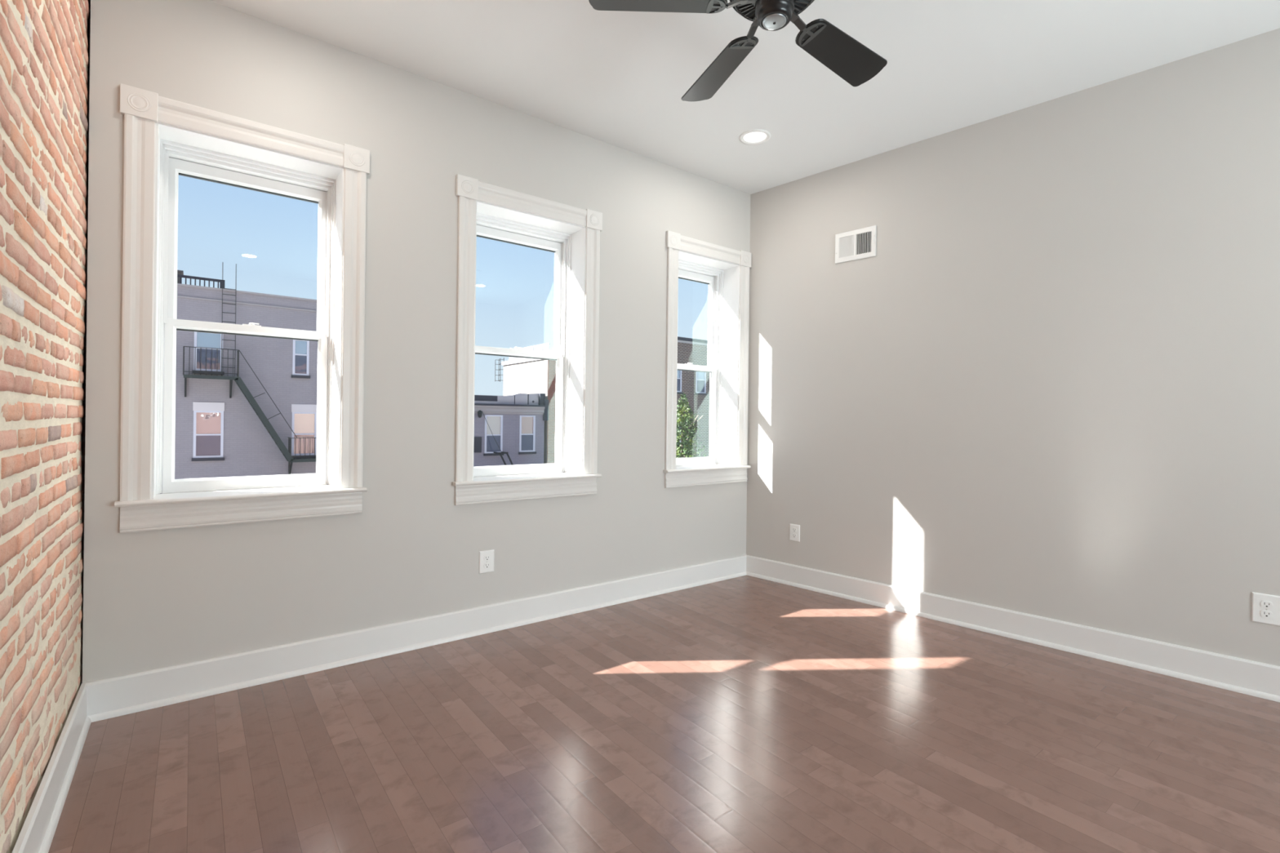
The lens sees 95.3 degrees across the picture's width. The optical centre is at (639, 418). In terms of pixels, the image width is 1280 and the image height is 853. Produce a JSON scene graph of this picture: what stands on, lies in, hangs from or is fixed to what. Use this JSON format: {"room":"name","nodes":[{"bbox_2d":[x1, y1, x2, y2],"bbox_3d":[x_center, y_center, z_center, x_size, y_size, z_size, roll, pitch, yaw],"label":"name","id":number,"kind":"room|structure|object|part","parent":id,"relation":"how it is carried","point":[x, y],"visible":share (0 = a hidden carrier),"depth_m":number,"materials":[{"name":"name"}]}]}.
{"room":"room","nodes":[
{"label":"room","id":0,"kind":"room"},
{"bbox_2d":[0,0,89,852],"bbox_3d":[-0.595,-0.276,0.163,0.143,2.772,5.079,1,0,-37],"label":"wall","id":1,"kind":"structure","parent":0,"point":[44,59],"depth_m":1.52,"materials":[{"name":"brick"}]},
{"bbox_2d":[12,683,91,852],"bbox_3d":[-0.564,1.037,0.236,0.029,0.137,4.700,1,0,-37],"label":"baseboard","id":2,"kind":"structure","parent":1,"relation":"attached to","point":[37,833],"depth_m":1.62,"materials":[{"name":"white paint"}]},
{"bbox_3d":[-0.553,1.095,0.235,0.013,0.021,4.684,1,0,-37],"label":"shoe moulding","id":3,"kind":"part","parent":2,"relation":"part of","materials":[{"name":"white paint"}]},
{"bbox_2d":[80,0,719,684],"bbox_3d":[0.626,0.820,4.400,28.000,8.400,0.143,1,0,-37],"label":"wall","id":4,"kind":"structure","parent":0,"point":[84,367],"depth_m":2.21,"materials":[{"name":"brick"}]},
{"bbox_2d":[82,0,750,683],"bbox_3d":[-0.572,-0.265,3.279,3.687,2.740,0.160,1,0,-37],"label":"wall","id":5,"kind":"structure","parent":0,"point":[154,599],"depth_m":2.74,"materials":[{"name":"grey paint"}]},
{"bbox_2d":[114,83,369,533],"bbox_3d":[-1.648,-0.398,2.487,0.848,1.645,0.310,1,0,-37],"label":"window","id":6,"kind":"structure","parent":5,"relation":"in","point":[166,139],"depth_m":2.41,"materials":[{"name":"white paint"}]},
{"bbox_3d":[-1.868,-0.407,2.172,0.088,1.423,0.020,1,0,-37],"label":"casing leg","id":7,"kind":"part","parent":6,"relation":"part of","materials":[{"name":"white paint"}]},
{"bbox_3d":[-1.710,-0.051,2.563,0.594,0.710,0.028,1,0,-37],"label":"sash","id":8,"kind":"part","parent":6,"relation":"part of","materials":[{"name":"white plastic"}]},
{"bbox_3d":[-1.708,-0.399,2.566,0.649,1.446,0.112,1,0,-37],"label":"frame","id":9,"kind":"part","parent":6,"relation":"part of","materials":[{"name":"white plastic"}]},
{"bbox_3d":[-1.722,-0.722,2.589,0.594,0.702,0.028,1,0,-37],"label":"sash","id":10,"kind":"part","parent":6,"relation":"part of","materials":[{"name":"white plastic"}]},
{"bbox_3d":[-1.285,-0.400,2.618,0.088,1.423,0.020,1,0,-37],"label":"casing leg","id":11,"kind":"part","parent":6,"relation":"part of","materials":[{"name":"white paint"}]},
{"bbox_2d":[84,555,746,722],"bbox_3d":[-0.610,1.036,3.142,3.489,0.137,0.029,1,0,-37],"label":"baseboard","id":12,"kind":"structure","parent":5,"relation":"attached to","point":[120,695],"depth_m":2.64,"materials":[{"name":"white paint"}]},
{"bbox_2d":[479,549,493,573],"bbox_3d":[-0.791,0.741,3.014,0.081,0.115,0.009,1,0,-37],"label":"outlet","id":13,"kind":"object","parent":5,"relation":"attached to","point":[486,557],"visible":1,"depth_m":3.01,"materials":[{"name":"white plastic"}]},
{"bbox_2d":[484,562,490,568],"bbox_3d":[-0.789,0.760,3.012,0.034,0.027,0.003,1,0,-37],"label":"receptacle","id":14,"kind":"object","parent":13,"relation":"attached to","point":[486,565],"depth_m":3.01,"materials":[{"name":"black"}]},
{"bbox_2d":[484,555,490,560],"bbox_3d":[-0.789,0.721,3.012,0.034,0.027,0.003,1,0,-37],"label":"receptacle","id":15,"kind":"object","parent":13,"relation":"attached to","point":[486,557],"depth_m":3.01,"materials":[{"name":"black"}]},
{"bbox_2d":[452,173,602,505],"bbox_3d":[-0.649,-0.385,3.252,0.862,1.645,0.310,1,0,-37],"label":"window","id":16,"kind":"structure","parent":5,"relation":"in","point":[485,211],"depth_m":3.33,"materials":[{"name":"white paint"}]},
{"bbox_3d":[-0.875,-0.395,2.932,0.088,1.423,0.020,1,0,-37],"label":"casing leg","id":17,"kind":"part","parent":16,"relation":"part of","materials":[{"name":"white paint"}]},
{"bbox_3d":[-0.711,-0.038,3.328,0.608,0.710,0.028,1,0,-37],"label":"sash","id":18,"kind":"part","parent":16,"relation":"part of","materials":[{"name":"white plastic"}]},
{"bbox_3d":[-0.723,-0.710,3.354,0.608,0.702,0.028,1,0,-37],"label":"sash","id":19,"kind":"part","parent":16,"relation":"part of","materials":[{"name":"white plastic"}]},
{"bbox_3d":[-0.709,-0.387,3.331,0.663,1.446,0.112,1,0,-37],"label":"frame","id":20,"kind":"part","parent":16,"relation":"part of","materials":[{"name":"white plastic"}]},
{"bbox_3d":[-0.281,-0.388,3.387,0.088,1.423,0.020,1,0,-37],"label":"casing leg","id":21,"kind":"part","parent":16,"relation":"part of","materials":[{"name":"white paint"}]},
{"bbox_2d":[662,230,751,488],"bbox_3d":[0.402,-0.372,4.058,0.786,1.645,0.310,1,0,-37],"label":"window","id":22,"kind":"structure","parent":5,"relation":"in","point":[726,270],"depth_m":4.16,"materials":[{"name":"white paint"}]},
{"bbox_3d":[0.206,-0.382,3.760,0.088,1.423,0.020,1,0,-37],"label":"casing leg","id":23,"kind":"part","parent":22,"relation":"part of","materials":[{"name":"white paint"}]},
{"bbox_3d":[0.328,-0.697,4.159,0.532,0.702,0.028,1,0,-37],"label":"sash","id":24,"kind":"part","parent":22,"relation":"part of","materials":[{"name":"white plastic"}]},
{"bbox_3d":[0.340,-0.026,4.133,0.532,0.710,0.028,1,0,-37],"label":"sash","id":25,"kind":"part","parent":22,"relation":"part of","materials":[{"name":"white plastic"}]},
{"bbox_3d":[0.342,-0.374,4.136,0.587,1.446,0.112,1,0,-37],"label":"frame","id":26,"kind":"part","parent":22,"relation":"part of","materials":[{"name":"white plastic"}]},
{"bbox_3d":[0.740,-0.375,4.169,0.088,1.423,0.020,1,0,-37],"label":"casing leg","id":27,"kind":"part","parent":22,"relation":"part of","materials":[{"name":"white paint"}]},
{"bbox_2d":[48,575,1279,852],"bbox_3d":[1.043,1.185,1.481,4.136,0.120,4.720,1,0,-37],"label":"floor","id":28,"kind":"structure","parent":0,"point":[744,713],"depth_m":1.97,"materials":[{"name":"brown wood"}]},
{"bbox_2d":[208,0,1279,194],"bbox_3d":[1.151,-1.674,1.550,4.496,0.120,4.980,1,0,-37],"label":"ceiling","id":29,"kind":"structure","parent":0,"point":[619,78],"depth_m":2.63,"materials":[{"name":"white paint"}]},
{"bbox_2d":[588,0,887,101],"bbox_3d":[0.456,-1.431,1.861,1.083,0.384,1.121,1,0,-37],"label":"ceiling fan","id":30,"kind":"object","parent":29,"relation":"hanging from","point":[843,55],"visible":1,"depth_m":1.98,"materials":[{"name":"black metal"}]},
{"bbox_3d":[0.057,-1.297,1.819,0.433,0.006,0.140,1,14,-2],"label":"blade","id":31,"kind":"part","parent":30,"relation":"part of","materials":[{"name":"black"}]},
{"bbox_3d":[0.295,-1.294,2.178,0.140,0.006,0.433,-14,5,-20],"label":"blade","id":32,"kind":"part","parent":30,"relation":"part of","materials":[{"name":"black"}]},
{"bbox_3d":[0.291,-1.302,1.827,0.160,0.029,0.100,1,14,-2],"label":"blade arm","id":33,"kind":"part","parent":30,"relation":"part of","materials":[{"name":"grey metal"}]},
{"bbox_3d":[0.375,-1.301,1.957,0.100,0.029,0.160,-14,5,-20],"label":"blade arm","id":34,"kind":"part","parent":30,"relation":"part of","materials":[{"name":"grey metal"}]},
{"bbox_3d":[0.525,-1.299,1.918,0.160,0.029,0.100,1,-14,-38],"label":"blade arm","id":35,"kind":"part","parent":30,"relation":"part of","materials":[{"name":"grey metal"}]},
{"bbox_3d":[0.710,-1.289,2.062,0.433,0.006,0.140,1,-14,-38],"label":"blade","id":36,"kind":"part","parent":30,"relation":"part of","materials":[{"name":"black wood"}]},
{"bbox_2d":[739,128,770,145],"bbox_3d":[0.662,-1.616,3.357,0.178,0.008,0.178,1,0,-37],"label":"recessed light","id":37,"kind":"object","parent":29,"relation":"in","point":[756,136],"visible":1,"depth_m":3.35,"materials":[{"name":"white plastic"}]},
{"bbox_2d":[746,27,1279,666],"bbox_3d":[2.507,-0.227,2.576,0.139,2.740,4.757,1,0,-45],"label":"wall","id":38,"kind":"structure","parent":0,"point":[1049,387],"depth_m":2.92,"materials":[{"name":"grey paint"}]},
{"bbox_2d":[789,524,799,542],"bbox_3d":[1.043,0.771,3.933,0.009,0.112,0.076,1,0,-45],"label":"outlet","id":39,"kind":"object","parent":38,"relation":"attached to","point":[794,529],"visible":1,"depth_m":3.93,"materials":[{"name":"white plastic"}]},
{"bbox_2d":[835,225,876,263],"bbox_3d":[1.340,-1.085,3.643,0.027,0.187,0.262,1,0,-45],"label":"air vent","id":40,"kind":"object","parent":38,"relation":"in","point":[860,243],"visible":1,"depth_m":3.64,"materials":[{"name":"white plastic"}]},
{"bbox_2d":[746,555,1279,702],"bbox_3d":[2.418,1.073,2.530,0.031,0.137,4.719,1,0,-45],"label":"baseboard","id":41,"kind":"structure","parent":38,"relation":"attached to","point":[1247,677],"depth_m":2.91,"materials":[{"name":"white paint"}]},
{"bbox_2d":[1251,591,1279,626],"bbox_3d":[2.572,0.783,2.394,0.085,0.122,0.009,1,0,45],"label":"outlet","id":42,"kind":"object","parent":38,"relation":"attached to","point":[1265,608],"visible":1,"depth_m":2.39,"materials":[{"name":"white plastic"}]},
{"bbox_2d":[1260,610,1272,617],"bbox_3d":[2.570,0.803,2.392,0.003,0.027,0.034,1,0,-45],"label":"receptacle","id":43,"kind":"object","parent":42,"relation":"attached to","point":[1264,614],"depth_m":2.39,"materials":[{"name":"white plastic"}]},
{"bbox_2d":[1260,600,1272,608],"bbox_3d":[2.570,0.764,2.392,0.003,0.027,0.034,1,0,-45],"label":"receptacle","id":44,"kind":"object","parent":42,"relation":"attached to","point":[1264,604],"depth_m":2.39,"materials":[{"name":"white plastic"}]},
{"label":"outside","id":45,"kind":"structure","parent":0,"visible":0},
{"bbox_3d":[-20.655,4.860,32.120,120.000,0.200,69.700,1,0,-37],"label":"street","id":46,"kind":"object","parent":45,"visible":0},
{"bbox_2d":[160,263,328,493],"bbox_3d":[-16.448,-0.299,23.914,12.680,10.220,9.770,1,0,-37],"label":"apartment building","id":47,"kind":"structure","parent":46,"relation":"on","point":[246,406],"depth_m":20.56,"materials":[{"name":"grey paint"}]},
{"bbox_2d":[177,270,183,283],"bbox_3d":[-16.439,-4.649,20.271,0.900,0.960,0.800,1,0,-37],"label":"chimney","id":48,"kind":"object","parent":47,"relation":"on","point":[179,272],"visible":0.18,"depth_m":20.20,"materials":[{"name":"brick"}]},
{"bbox_2d":[177,274,224,288],"bbox_3d":[-16.098,-4.535,19.462,3.660,0.700,0.120,1,0,-37],"label":"roof railing","id":49,"kind":"object","parent":47,"relation":"on","point":[180,276],"visible":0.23,"depth_m":20.15,"materials":[{"name":"grey metal"}]},
{"bbox_3d":[-14.701,-4.518,20.532,0.140,0.700,0.120,1,0,-37],"label":"post","id":50,"kind":"part","parent":49,"relation":"part of","materials":[{"name":"grey metal"}]},
{"bbox_3d":[-14.786,1.402,19.981,0.910,0.100,0.120,1,0,-37],"label":"sill","id":51,"kind":"part","parent":47,"relation":"part of","materials":[{"name":"grey"}]},
{"bbox_3d":[-14.822,0.921,20.037,0.680,0.720,0.020,1,0,-37],"label":"pane","id":52,"kind":"part","parent":47,"relation":"part of","materials":[{"name":"clear glass"}]},
{"bbox_3d":[-14.769,-1.568,19.966,0.880,0.100,0.120,1,0,-37],"label":"sill","id":53,"kind":"part","parent":47,"relation":"part of","materials":[{"name":"grey"}]},
{"bbox_3d":[-14.788,-0.404,20.013,0.870,0.290,0.080,1,0,-37],"label":"panel","id":54,"kind":"part","parent":47,"relation":"part of","materials":[{"name":"grey"}]},
{"bbox_3d":[-14.819,0.181,20.045,0.680,0.760,0.020,1,0,-37],"label":"pane","id":55,"kind":"part","parent":47,"relation":"part of","materials":[{"name":"clear glass"}]},
{"bbox_3d":[-14.806,-2.044,20.022,0.650,0.710,0.020,1,0,-37],"label":"pane","id":56,"kind":"part","parent":47,"relation":"part of","materials":[{"name":"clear glass"}]},
{"bbox_3d":[-14.805,-2.664,20.030,0.650,0.530,0.020,1,0,-37],"label":"pane","id":57,"kind":"part","parent":47,"relation":"part of","materials":[{"name":"blue glass"}]},
{"bbox_3d":[-14.487,-1.878,19.722,1.504,0.942,0.748,1,0,-37],"label":"railing","id":58,"kind":"part","parent":47,"relation":"part of","materials":[{"name":"black metal"}]},
{"bbox_3d":[-12.991,-0.806,20.428,1.774,3.037,0.022,1,0,-37],"label":"handrail","id":59,"kind":"part","parent":47,"relation":"part of","materials":[{"name":"black metal"}]},
{"bbox_3d":[-12.582,-1.542,21.641,0.610,0.100,0.120,1,0,-37],"label":"sill","id":60,"kind":"part","parent":47,"relation":"part of","materials":[{"name":"grey"}]},
{"bbox_3d":[-12.619,-2.012,21.697,0.380,0.700,0.020,1,0,-37],"label":"pane","id":61,"kind":"part","parent":47,"relation":"part of","materials":[{"name":"clear glass"}]},
{"bbox_3d":[-12.618,-2.622,21.705,0.380,0.520,0.020,1,0,-37],"label":"pane","id":62,"kind":"part","parent":47,"relation":"part of","materials":[{"name":"blue glass"}]},
{"bbox_3d":[-12.091,1.092,21.584,1.558,0.790,0.748,1,0,-37],"label":"railing","id":63,"kind":"part","parent":47,"relation":"part of","materials":[{"name":"black metal"}]},
{"bbox_3d":[-12.504,1.429,21.730,0.900,0.100,0.120,1,0,-37],"label":"sill","id":64,"kind":"part","parent":47,"relation":"part of","materials":[{"name":"grey"}]},
{"bbox_3d":[-12.506,-0.376,21.761,0.860,0.290,0.080,1,0,-37],"label":"panel","id":65,"kind":"part","parent":47,"relation":"part of","materials":[{"name":"grey"}]},
{"bbox_3d":[-12.540,0.949,21.785,0.670,0.720,0.020,1,0,-37],"label":"pane","id":66,"kind":"part","parent":47,"relation":"part of","materials":[{"name":"clear glass"}]},
{"bbox_3d":[-12.537,0.209,21.793,0.670,0.760,0.020,1,0,-37],"label":"pane","id":67,"kind":"part","parent":47,"relation":"part of","materials":[{"name":"clear glass"}]},
{"bbox_2d":[473,393,548,466],"bbox_3d":[-9.258,1.829,29.525,5.640,6.140,9.635,1,0,-37],"label":"building","id":68,"kind":"structure","parent":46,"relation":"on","point":[509,430],"depth_m":26.76,"materials":[{"name":"stone"}]},
{"bbox_2d":[473,436,481,452],"bbox_3d":[-7.215,1.164,25.758,0.430,0.680,0.090,1,0,-37],"label":"shutter","id":69,"kind":"object","parent":68,"relation":"hanging from","point":[477,440],"depth_m":25.75,"materials":[{"name":"grey"}]},
{"bbox_2d":[477,410,482,417],"bbox_3d":[-7.072,-0.194,25.716,0.200,0.340,0.290,1,0,-37],"label":"wall lamp","id":70,"kind":"object","parent":68,"relation":"attached to","point":[479,412],"depth_m":25.62,"materials":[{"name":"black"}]},
{"bbox_3d":[-6.587,1.622,26.262,0.930,0.100,0.120,1,0,-37],"label":"sill","id":71,"kind":"part","parent":68,"relation":"part of","materials":[{"name":"grey"}]},
{"bbox_3d":[-6.623,1.126,26.318,0.670,0.750,0.020,1,0,-37],"label":"pane","id":72,"kind":"part","parent":68,"relation":"part of","materials":[{"name":"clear glass"}]},
{"bbox_3d":[-6.620,0.331,26.326,0.670,0.840,0.020,1,0,-37],"label":"pane","id":73,"kind":"part","parent":68,"relation":"part of","materials":[{"name":"clear glass"}]},
{"bbox_3d":[-6.719,-0.390,26.073,5.430,0.360,0.170,1,0,-37],"label":"cornice","id":74,"kind":"part","parent":68,"relation":"part of","materials":[{"name":"grey"}]},
{"bbox_3d":[-5.265,1.618,27.275,0.880,0.100,0.120,1,0,-37],"label":"sill","id":75,"kind":"part","parent":68,"relation":"part of","materials":[{"name":"grey"}]},
{"bbox_3d":[-5.301,1.123,27.330,0.620,0.750,0.020,1,0,-37],"label":"pane","id":76,"kind":"part","parent":68,"relation":"part of","materials":[{"name":"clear glass"}]},
{"bbox_3d":[-5.298,0.338,27.338,0.620,0.820,0.020,1,0,-37],"label":"pane","id":77,"kind":"part","parent":68,"relation":"part of","materials":[{"name":"beige glass"}]},
{"bbox_2d":[494,342,555,463],"bbox_3d":[-4.368,0.659,31.513,4.960,8.600,5.632,1,0,-37],"label":"building","id":78,"kind":"structure","parent":46,"relation":"on","point":[521,375],"depth_m":28.76,"materials":[{"name":"paint"}]},
{"bbox_3d":[-5.738,-3.368,29.864,0.060,0.580,4.500,1,0,-37],"label":"roof railing","id":79,"kind":"part","parent":78,"relation":"part of","materials":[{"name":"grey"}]},
{"bbox_2d":[549,336,710,457],"bbox_3d":[-0.772,0.188,36.333,6.300,9.630,9.120,1,0,-37],"label":"brick building","id":80,"kind":"structure","parent":46,"relation":"on","point":[694,384],"depth_m":33.82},
{"bbox_3d":[2.028,-1.908,32.915,0.590,0.710,0.020,1,0,-37],"label":"pane","id":81,"kind":"part","parent":80,"relation":"part of","materials":[{"name":"clear glass"}]},
{"bbox_3d":[2.031,-2.633,32.923,0.590,0.740,0.020,1,0,-37],"label":"pane","id":82,"kind":"part","parent":80,"relation":"part of","materials":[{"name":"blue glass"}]},
{"bbox_3d":[3.553,-1.415,34.000,0.880,0.100,0.120,1,0,-37],"label":"sill","id":83,"kind":"part","parent":80,"relation":"part of","materials":[{"name":"grey"}]},
{"bbox_3d":[3.517,-1.890,34.055,0.640,0.710,0.020,1,0,-37],"label":"pane","id":84,"kind":"part","parent":80,"relation":"part of","materials":[{"name":"clear glass"}]},
{"bbox_3d":[3.519,-2.615,34.063,0.640,0.740,0.020,1,0,-37],"label":"pane","id":85,"kind":"part","parent":80,"relation":"part of","materials":[{"name":"blue glass"}]},
{"bbox_2d":[675,392,706,457],"bbox_3d":[1.353,2.072,19.877,2.069,5.914,2.312,1,0,-37],"label":"street tree","id":86,"kind":"object","parent":46,"relation":"on","point":[681,421],"visible":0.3,"depth_m":19.68,"materials":[{"name":"green plant"}]}
]}

